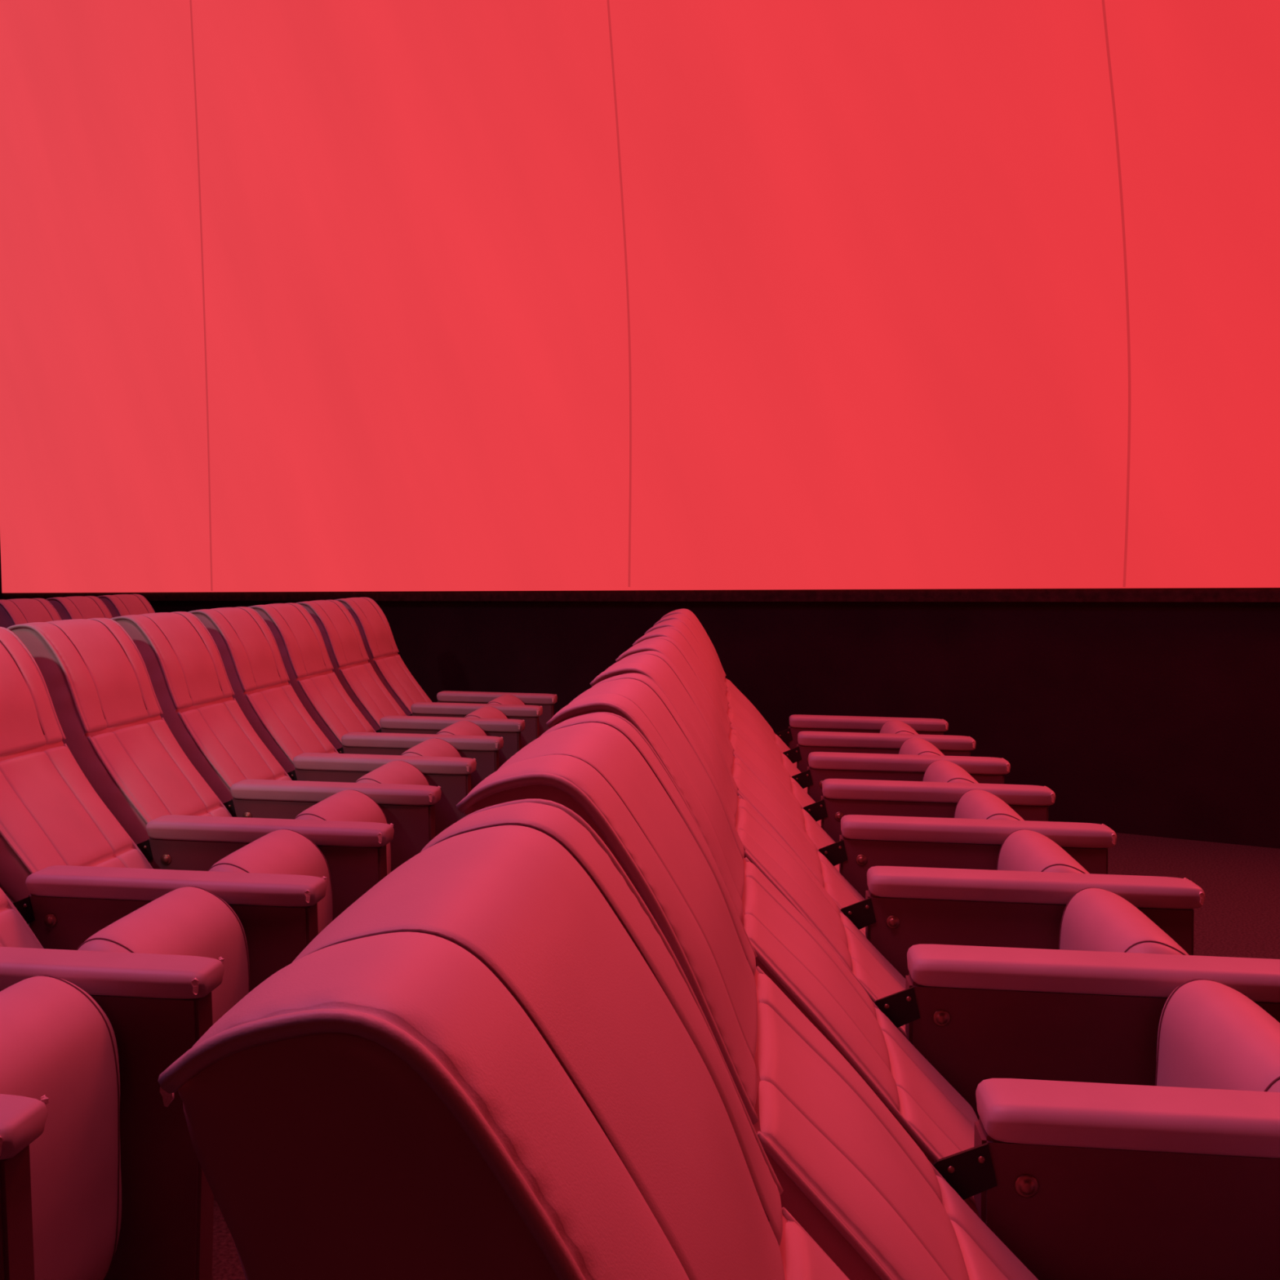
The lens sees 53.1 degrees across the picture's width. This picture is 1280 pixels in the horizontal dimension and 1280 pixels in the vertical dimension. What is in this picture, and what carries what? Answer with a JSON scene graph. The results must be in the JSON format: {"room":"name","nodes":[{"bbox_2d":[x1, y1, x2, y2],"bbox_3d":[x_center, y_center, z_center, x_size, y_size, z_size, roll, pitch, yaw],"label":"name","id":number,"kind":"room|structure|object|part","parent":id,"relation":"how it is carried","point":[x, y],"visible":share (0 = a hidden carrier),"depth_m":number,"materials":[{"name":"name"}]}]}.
{"room":"auditorium","nodes":[
{"label":"auditorium","id":0,"kind":"room"},
{"bbox_2d":[0,544,8,599],"bbox_3d":[-6.691,-2.967,11.662,3.200,7.300,0.200,2,4,31],"label":"wall","id":1,"kind":"structure","parent":0,"point":[1,593],"depth_m":10.93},
{"bbox_2d":[3,832,1279,1279],"bbox_3d":[-0.376,1.297,1.781,17.660,0.200,21.965,0,3,3],"label":"floor","id":2,"kind":"structure","parent":0,"point":[1239,914],"depth_m":5.13,"materials":[{"name":"carpet"}]},
{"bbox_2d":[0,1093,48,1279],"bbox_3d":[-1.341,0.643,1.425,1.099,1.150,0.606,0,3,5],"label":"chair","id":3,"kind":"object","parent":2,"relation":"on","point":[23,1119],"visible":1,"depth_m":1.62,"materials":[{"name":"red leather"}]},
{"bbox_3d":[-1.107,0.915,1.666,0.643,0.578,0.066,0,3,5],"label":"arm panel","id":4,"kind":"part","parent":3,"relation":"part of","materials":[{"name":"plastic"}]},
{"bbox_2d":[0,598,62,628],"bbox_3d":[-2.880,0.347,6.980,1.099,1.150,0.606,0,3,5],"label":"chair","id":5,"kind":"object","parent":2,"relation":"on","point":[16,611],"visible":0.18,"depth_m":6.87,"materials":[{"name":"leather"}]},
{"bbox_2d":[46,595,112,619],"bbox_3d":[-2.845,0.314,7.578,1.099,1.150,0.606,0,3,5],"label":"chair","id":6,"kind":"object","parent":2,"relation":"on","point":[73,607],"visible":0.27,"depth_m":7.46,"materials":[{"name":"leather"}]},
{"bbox_2d":[0,946,224,1279],"bbox_3d":[-1.306,0.610,2.023,1.099,1.150,0.606,0,3,5],"label":"chair","id":7,"kind":"object","parent":2,"relation":"on","point":[121,1189],"visible":0.9,"depth_m":2.18,"materials":[{"name":"leather"}]},
{"bbox_2d":[0,976,121,1279],"bbox_3d":[-0.981,0.836,1.952,0.205,0.547,0.496,0,3,5],"label":"seat cushion","id":8,"kind":"object","parent":7,"relation":"on","point":[57,1043],"depth_m":2.01,"materials":[{"name":"red leather"}]},
{"bbox_2d":[97,594,155,617],"bbox_3d":[-2.810,0.281,8.176,1.099,1.150,0.606,0,3,5],"label":"chair","id":9,"kind":"object","parent":2,"relation":"on","point":[118,605],"visible":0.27,"depth_m":8.05,"materials":[{"name":"leather"}]},
{"bbox_2d":[0,865,327,1024],"bbox_3d":[-1.271,0.577,2.621,1.099,1.150,0.606,0,3,5],"label":"chair","id":10,"kind":"object","parent":2,"relation":"on","point":[260,924],"visible":0.37,"depth_m":2.79,"materials":[{"name":"leather"}]},
{"bbox_3d":[-1.432,0.554,2.579,0.331,0.466,0.442,0,3,5],"label":"backrest","id":11,"kind":"part","parent":10,"relation":"part of","materials":[{"name":"red leather"}]},
{"bbox_3d":[-1.380,0.626,2.846,0.074,0.113,0.005,0,3,5],"label":"hinge plate","id":12,"kind":"part","parent":10,"relation":"part of","materials":[{"name":"black metal"}]},
{"bbox_2d":[77,886,249,1024],"bbox_3d":[-0.946,0.803,2.550,0.205,0.547,0.496,0,3,5],"label":"seat cushion","id":13,"kind":"object","parent":10,"relation":"on","point":[189,921],"depth_m":2.57,"materials":[{"name":"red leather"}]},
{"bbox_3d":[-1.037,0.850,2.862,0.643,0.578,0.066,0,3,5],"label":"arm panel","id":14,"kind":"part","parent":10,"relation":"part of","materials":[{"name":"plastic"}]},
{"bbox_2d":[0,626,394,933],"bbox_3d":[-1.236,0.544,3.219,1.099,1.150,0.606,0,3,5],"label":"chair","id":15,"kind":"object","parent":2,"relation":"on","point":[51,815],"visible":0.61,"depth_m":3.29,"materials":[{"name":"leather"}]},
{"bbox_3d":[-1.397,0.521,3.177,0.331,0.466,0.442,0,3,5],"label":"backrest","id":16,"kind":"part","parent":15,"relation":"part of","materials":[{"name":"red leather"}]},
{"bbox_3d":[-1.345,0.593,3.444,0.074,0.113,0.005,0,3,5],"label":"hinge plate","id":17,"kind":"part","parent":15,"relation":"part of","materials":[{"name":"black metal"}]},
{"bbox_3d":[-1.002,0.817,3.460,0.643,0.578,0.066,0,3,5],"label":"arm panel","id":18,"kind":"part","parent":15,"relation":"part of","materials":[{"name":"leather"}]},
{"bbox_2d":[208,829,333,933],"bbox_3d":[-0.911,0.770,3.148,0.205,0.547,0.496,0,3,5],"label":"seat cushion","id":19,"kind":"object","parent":15,"relation":"on","point":[277,851],"depth_m":3.19,"materials":[{"name":"red leather"}]},
{"bbox_2d":[6,617,441,875],"bbox_3d":[-1.201,0.511,3.817,1.099,1.150,0.606,0,3,5],"label":"chair","id":20,"kind":"object","parent":2,"relation":"on","point":[108,709],"visible":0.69,"depth_m":3.76,"materials":[{"name":"leather"}]},
{"bbox_3d":[-1.362,0.488,3.775,0.331,0.466,0.442,0,3,5],"label":"backrest","id":21,"kind":"part","parent":20,"relation":"part of","materials":[{"name":"red leather"}]},
{"bbox_3d":[-1.310,0.560,4.042,0.074,0.113,0.005,0,3,5],"label":"hinge plate","id":22,"kind":"part","parent":20,"relation":"part of","materials":[{"name":"black metal"}]},
{"bbox_3d":[-0.967,0.784,4.058,0.643,0.578,0.066,0,3,5],"label":"arm panel","id":23,"kind":"part","parent":20,"relation":"part of","materials":[{"name":"leather"}]},
{"bbox_2d":[294,790,391,875],"bbox_3d":[-0.876,0.737,3.746,0.205,0.547,0.496,0,3,5],"label":"seat cushion","id":24,"kind":"object","parent":20,"relation":"on","point":[359,806],"depth_m":3.79,"materials":[{"name":"red leather"}]},
{"bbox_2d":[111,611,476,835],"bbox_3d":[-1.166,0.479,4.415,1.099,1.150,0.606,0,3,5],"label":"chair","id":25,"kind":"object","parent":2,"relation":"on","point":[193,689],"visible":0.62,"depth_m":4.37,"materials":[{"name":"leather"}]},
{"bbox_3d":[-1.327,0.455,4.373,0.331,0.466,0.442,0,3,5],"label":"backrest","id":26,"kind":"part","parent":25,"relation":"part of","materials":[{"name":"red leather"}]},
{"bbox_3d":[-1.276,0.527,4.640,0.074,0.113,0.005,0,3,5],"label":"hinge plate","id":27,"kind":"part","parent":25,"relation":"part of","materials":[{"name":"black metal"}]},
{"bbox_3d":[-0.932,0.751,4.656,0.643,0.578,0.066,0,3,5],"label":"arm panel","id":28,"kind":"part","parent":25,"relation":"part of","materials":[{"name":"plastic"}]},
{"bbox_2d":[355,760,428,785],"bbox_3d":[-0.841,0.704,4.344,0.205,0.547,0.496,0,3,5],"label":"seat cushion","id":29,"kind":"object","parent":25,"relation":"on","point":[398,772],"depth_m":4.37,"materials":[{"name":"red leather"}]},
{"bbox_2d":[187,606,503,790],"bbox_3d":[-1.131,0.446,5.013,1.099,1.150,0.606,0,3,5],"label":"chair","id":30,"kind":"object","parent":2,"relation":"on","point":[257,675],"visible":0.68,"depth_m":4.96,"materials":[{"name":"leather"}]},
{"bbox_3d":[-1.292,0.422,4.971,0.331,0.466,0.442,0,3,5],"label":"backrest","id":31,"kind":"part","parent":30,"relation":"part of","materials":[{"name":"red leather"}]},
{"bbox_3d":[-1.241,0.495,5.239,0.074,0.113,0.005,0,3,5],"label":"hinge plate","id":32,"kind":"part","parent":30,"relation":"part of","materials":[{"name":"black metal"}]},
{"bbox_3d":[-0.897,0.718,5.254,0.643,0.578,0.066,0,3,5],"label":"arm panel","id":33,"kind":"part","parent":30,"relation":"part of","materials":[{"name":"plastic"}]},
{"bbox_2d":[400,737,461,757],"bbox_3d":[-0.806,0.671,4.942,0.205,0.547,0.496,0,3,5],"label":"seat cushion","id":34,"kind":"object","parent":30,"relation":"on","point":[431,747],"depth_m":4.98,"materials":[{"name":"red leather"}]},
{"bbox_2d":[247,602,524,768],"bbox_3d":[-1.097,0.413,5.612,1.099,1.150,0.606,0,3,5],"label":"chair","id":35,"kind":"object","parent":2,"relation":"on","point":[308,667],"visible":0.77,"depth_m":5.57,"materials":[{"name":"leather"}]},
{"bbox_3d":[-1.257,0.390,5.569,0.331,0.466,0.442,0,3,5],"label":"backrest","id":36,"kind":"part","parent":35,"relation":"part of","materials":[{"name":"red leather"}]},
{"bbox_3d":[-0.863,0.685,5.852,0.643,0.578,0.066,0,3,5],"label":"arm panel","id":37,"kind":"part","parent":35,"relation":"part of","materials":[{"name":"leather"}]},
{"bbox_2d":[436,720,486,735],"bbox_3d":[-0.771,0.638,5.540,0.205,0.547,0.496,0,3,5],"label":"seat cushion","id":38,"kind":"object","parent":35,"relation":"on","point":[452,727],"depth_m":5.57,"materials":[{"name":"red leather"}]},
{"bbox_2d":[295,600,542,749],"bbox_3d":[-1.062,0.380,6.210,1.099,1.150,0.606,0,3,5],"label":"chair","id":39,"kind":"object","parent":2,"relation":"on","point":[348,657],"visible":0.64,"depth_m":6.17,"materials":[{"name":"leather"}]},
{"bbox_3d":[-1.222,0.357,6.167,0.331,0.466,0.442,0,3,5],"label":"backrest","id":40,"kind":"part","parent":39,"relation":"part of","materials":[{"name":"red leather"}]},
{"bbox_3d":[-0.828,0.652,6.450,0.643,0.578,0.066,0,3,5],"label":"arm panel","id":41,"kind":"part","parent":39,"relation":"part of","materials":[{"name":"plastic"}]},
{"bbox_2d":[464,706,507,719],"bbox_3d":[-0.737,0.606,6.138,0.205,0.547,0.496,0,3,5],"label":"seat cushion","id":42,"kind":"object","parent":39,"relation":"on","point":[480,712],"depth_m":6.18,"materials":[{"name":"red leather"}]},
{"bbox_2d":[334,596,557,736],"bbox_3d":[-1.027,0.347,6.808,1.099,1.150,0.606,0,3,5],"label":"chair","id":43,"kind":"object","parent":2,"relation":"on","point":[374,628],"visible":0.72,"depth_m":6.77,"materials":[{"name":"leather"}]},
{"bbox_3d":[-1.188,0.324,6.765,0.331,0.466,0.442,0,3,5],"label":"backrest","id":44,"kind":"part","parent":43,"relation":"part of","materials":[{"name":"red leather"}]},
{"bbox_3d":[-0.793,0.619,7.048,0.643,0.578,0.066,0,3,5],"label":"arm panel","id":45,"kind":"part","parent":43,"relation":"part of","materials":[{"name":"plastic"}]},
{"bbox_2d":[487,694,524,705],"bbox_3d":[-0.702,0.573,6.736,0.205,0.547,0.496,0,3,5],"label":"seat cushion","id":46,"kind":"object","parent":43,"relation":"on","point":[495,699],"depth_m":6.77,"materials":[{"name":"red leather"}]},
{"bbox_2d":[158,798,849,1279],"bbox_3d":[0.455,0.686,0.788,1.258,1.116,0.615,0,3,5],"label":"chair","id":47,"kind":"object","parent":2,"relation":"on","point":[496,1061],"visible":1,"depth_m":0.57,"materials":[{"name":"red leather"}]},
{"bbox_3d":[0.273,0.670,0.745,0.398,0.444,0.468,0,3,5],"label":"backrest","id":48,"kind":"part","parent":47,"relation":"part of","materials":[{"name":"red leather"}]},
{"bbox_2d":[660,608,948,767],"bbox_3d":[0.736,0.423,5.569,1.253,1.116,0.606,0,3,5],"label":"chair","id":49,"kind":"object","parent":2,"relation":"on","point":[797,722],"visible":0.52,"depth_m":5.73,"materials":[{"name":"leather"}]},
{"bbox_3d":[0.552,0.407,5.529,0.398,0.444,0.468,0,3,5],"label":"backrest","id":50,"kind":"part","parent":49,"relation":"part of","materials":[{"name":"red leather"}]},
{"bbox_3d":[0.624,0.455,5.793,0.134,0.113,0.005,0,3,5],"label":"hinge plate","id":51,"kind":"part","parent":49,"relation":"part of","materials":[{"name":"black metal"}]},
{"bbox_3d":[1.022,0.678,5.804,0.693,0.578,0.066,0,3,5],"label":"arm panel","id":52,"kind":"part","parent":49,"relation":"part of","materials":[{"name":"plastic"}]},
{"bbox_2d":[880,720,918,734],"bbox_3d":[1.134,0.632,5.490,0.205,0.547,0.496,0,3,5],"label":"seat cushion","id":53,"kind":"object","parent":49,"relation":"on","point":[891,726],"depth_m":5.52,"materials":[{"name":"red leather"}]},
{"bbox_2d":[653,613,975,792],"bbox_3d":[0.701,0.456,4.971,1.253,1.116,0.606,0,3,5],"label":"chair","id":54,"kind":"object","parent":2,"relation":"on","point":[809,742],"visible":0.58,"depth_m":5.13,"materials":[{"name":"leather"}]},
{"bbox_3d":[0.517,0.440,4.931,0.398,0.444,0.468,0,3,5],"label":"backrest","id":55,"kind":"part","parent":54,"relation":"part of","materials":[{"name":"red leather"}]},
{"bbox_3d":[0.589,0.488,5.195,0.134,0.113,0.005,0,3,5],"label":"hinge plate","id":56,"kind":"part","parent":54,"relation":"part of","materials":[{"name":"black metal"}]},
{"bbox_3d":[0.987,0.711,5.206,0.693,0.578,0.066,0,3,5],"label":"arm panel","id":57,"kind":"part","parent":54,"relation":"part of","materials":[{"name":"plastic"}]},
{"bbox_2d":[898,737,944,755],"bbox_3d":[1.099,0.664,4.892,0.205,0.547,0.496,0,3,5],"label":"seat cushion","id":58,"kind":"object","parent":54,"relation":"on","point":[907,745],"depth_m":4.94,"materials":[{"name":"red leather"}]},
{"bbox_2d":[644,618,1010,826],"bbox_3d":[0.666,0.489,4.373,1.253,1.116,0.606,0,3,5],"label":"chair","id":59,"kind":"object","parent":2,"relation":"on","point":[823,766],"visible":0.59,"depth_m":4.53,"materials":[{"name":"leather"}]},
{"bbox_3d":[0.482,0.473,4.333,0.398,0.444,0.468,0,3,5],"label":"backrest","id":60,"kind":"part","parent":59,"relation":"part of","materials":[{"name":"red leather"}]},
{"bbox_3d":[0.554,0.521,4.597,0.134,0.113,0.005,0,3,5],"label":"hinge plate","id":61,"kind":"part","parent":59,"relation":"part of","materials":[{"name":"black metal"}]},
{"bbox_3d":[0.952,0.744,4.608,0.693,0.578,0.066,0,3,5],"label":"arm panel","id":62,"kind":"part","parent":59,"relation":"part of","materials":[{"name":"plastic"}]},
{"bbox_2d":[923,760,978,783],"bbox_3d":[1.064,0.697,4.294,0.205,0.547,0.496,0,3,5],"label":"seat cushion","id":63,"kind":"object","parent":59,"relation":"on","point":[935,771],"depth_m":4.34,"materials":[{"name":"red leather"}]},
{"bbox_2d":[632,626,1055,871],"bbox_3d":[0.631,0.522,3.775,1.253,1.116,0.606,0,3,5],"label":"chair","id":64,"kind":"object","parent":2,"relation":"on","point":[841,797],"visible":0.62,"depth_m":3.94,"materials":[{"name":"leather"}]},
{"bbox_3d":[0.448,0.506,3.735,0.398,0.444,0.468,0,3,5],"label":"backrest","id":65,"kind":"part","parent":64,"relation":"part of","materials":[{"name":"red leather"}]},
{"bbox_3d":[0.519,0.553,3.999,0.134,0.113,0.005,0,3,5],"label":"hinge plate","id":66,"kind":"part","parent":64,"relation":"part of","materials":[{"name":"black metal"}]},
{"bbox_3d":[0.917,0.777,4.010,0.693,0.578,0.066,0,3,5],"label":"arm panel","id":67,"kind":"part","parent":64,"relation":"part of","materials":[{"name":"plastic"}]},
{"bbox_2d":[954,789,1024,820],"bbox_3d":[1.029,0.730,3.696,0.205,0.547,0.496,0,3,5],"label":"seat cushion","id":68,"kind":"object","parent":64,"relation":"on","point":[985,804],"depth_m":3.74,"materials":[{"name":"red leather"}]},
{"bbox_2d":[615,636,1116,937],"bbox_3d":[0.596,0.554,3.177,1.253,1.116,0.606,0,3,5],"label":"chair","id":69,"kind":"object","parent":2,"relation":"on","point":[865,842],"visible":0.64,"depth_m":3.33,"materials":[{"name":"leather"}]},
{"bbox_3d":[0.413,0.538,3.137,0.398,0.444,0.468,0,3,5],"label":"backrest","id":70,"kind":"part","parent":69,"relation":"part of","materials":[{"name":"red leather"}]},
{"bbox_3d":[0.484,0.586,3.401,0.134,0.113,0.005,0,3,5],"label":"hinge plate","id":71,"kind":"part","parent":69,"relation":"part of","materials":[{"name":"black metal"}]},
{"bbox_3d":[0.882,0.810,3.412,0.693,0.578,0.066,0,3,5],"label":"arm panel","id":72,"kind":"part","parent":69,"relation":"part of","materials":[{"name":"leather"}]},
{"bbox_2d":[997,829,1088,873],"bbox_3d":[0.995,0.763,3.098,0.205,0.547,0.496,0,3,5],"label":"seat cushion","id":73,"kind":"object","parent":69,"relation":"on","point":[1020,850],"depth_m":3.12,"materials":[{"name":"red leather"}]},
{"bbox_2d":[456,711,1279,1279],"bbox_3d":[0.492,0.653,1.383,1.253,1.116,0.606,0,3,5],"label":"chair","id":74,"kind":"object","parent":2,"relation":"on","point":[1066,1180],"visible":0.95,"depth_m":1.49,"materials":[{"name":"leather"}]},
{"bbox_3d":[0.308,0.637,1.343,0.398,0.444,0.468,0,3,5],"label":"backrest","id":75,"kind":"part","parent":74,"relation":"part of","materials":[{"name":"red leather"}]},
{"bbox_3d":[0.380,0.685,1.607,0.134,0.113,0.005,0,3,5],"label":"hinge plate","id":76,"kind":"part","parent":74,"relation":"part of","materials":[{"name":"black metal"}]},
{"bbox_3d":[0.778,0.908,1.618,0.693,0.578,0.066,0,3,5],"label":"arm panel","id":77,"kind":"part","parent":74,"relation":"part of","materials":[{"name":"plastic"}]},
{"bbox_2d":[589,650,1204,1038],"bbox_3d":[0.561,0.587,2.579,1.253,1.116,0.606,0,3,5],"label":"chair","id":78,"kind":"object","parent":2,"relation":"on","point":[903,908],"visible":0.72,"depth_m":2.73,"materials":[{"name":"leather"}]},
{"bbox_3d":[0.378,0.571,2.539,0.398,0.444,0.468,0,3,5],"label":"backrest","id":79,"kind":"part","parent":78,"relation":"part of","materials":[{"name":"red leather"}]},
{"bbox_3d":[0.450,0.619,2.803,0.134,0.113,0.005,0,3,5],"label":"hinge plate","id":80,"kind":"part","parent":78,"relation":"part of","materials":[{"name":"black metal"}]},
{"bbox_3d":[0.847,0.843,2.814,0.693,0.578,0.066,0,3,5],"label":"arm panel","id":81,"kind":"part","parent":78,"relation":"part of","materials":[{"name":"plastic"}]},
{"bbox_2d":[1059,888,1188,955],"bbox_3d":[0.960,0.796,2.500,0.205,0.547,0.496,0,3,5],"label":"seat cushion","id":82,"kind":"object","parent":78,"relation":"on","point":[1093,919],"depth_m":2.50,"materials":[{"name":"red leather"}]},
{"bbox_2d":[546,672,1279,1218],"bbox_3d":[0.526,0.620,1.981,1.253,1.116,0.606,0,3,5],"label":"chair","id":83,"kind":"object","parent":2,"relation":"on","point":[971,1015],"visible":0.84,"depth_m":2.09,"materials":[{"name":"leather"}]},
{"bbox_3d":[0.343,0.604,1.941,0.398,0.444,0.468,0,3,5],"label":"backrest","id":84,"kind":"part","parent":83,"relation":"part of","materials":[{"name":"red leather"}]},
{"bbox_3d":[0.415,0.652,2.205,0.134,0.113,0.005,0,3,5],"label":"hinge plate","id":85,"kind":"part","parent":83,"relation":"part of","materials":[{"name":"black metal"}]},
{"bbox_3d":[0.812,0.875,2.216,0.693,0.578,0.066,0,3,5],"label":"arm panel","id":86,"kind":"part","parent":83,"relation":"part of","materials":[{"name":"plastic"}]},
{"bbox_2d":[1156,979,1279,1092],"bbox_3d":[0.925,0.829,1.902,0.205,0.547,0.496,0,3,5],"label":"seat cushion","id":87,"kind":"object","parent":83,"relation":"on","point":[1212,1033],"depth_m":1.93,"materials":[{"name":"red leather"}]},
{"bbox_2d":[8,587,1279,848],"bbox_3d":[2.120,-2.669,5.388,18.346,7.300,2.643,3,4,44],"label":"wall","id":88,"kind":"structure","parent":0,"point":[1162,719],"depth_m":6.45,"materials":[{"name":"black paint"}]},
{"bbox_2d":[0,0,1279,592],"bbox_3d":[1.952,-3.020,5.291,18.093,5.767,2.404,3,4,44],"label":"screen","id":89,"kind":"object","parent":88,"relation":"attached to","point":[295,295],"visible":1,"depth_m":7.43,"materials":[{"name":"red fabric"}]},
{"bbox_2d":[3,588,1279,602],"bbox_3d":[1.990,-0.144,5.460,18.126,0.136,2.432,3,4,44],"label":"trim","id":90,"kind":"structure","parent":88,"relation":"attached to","point":[1273,595],"depth_m":7.06,"materials":[{"name":"black"}]}
]}

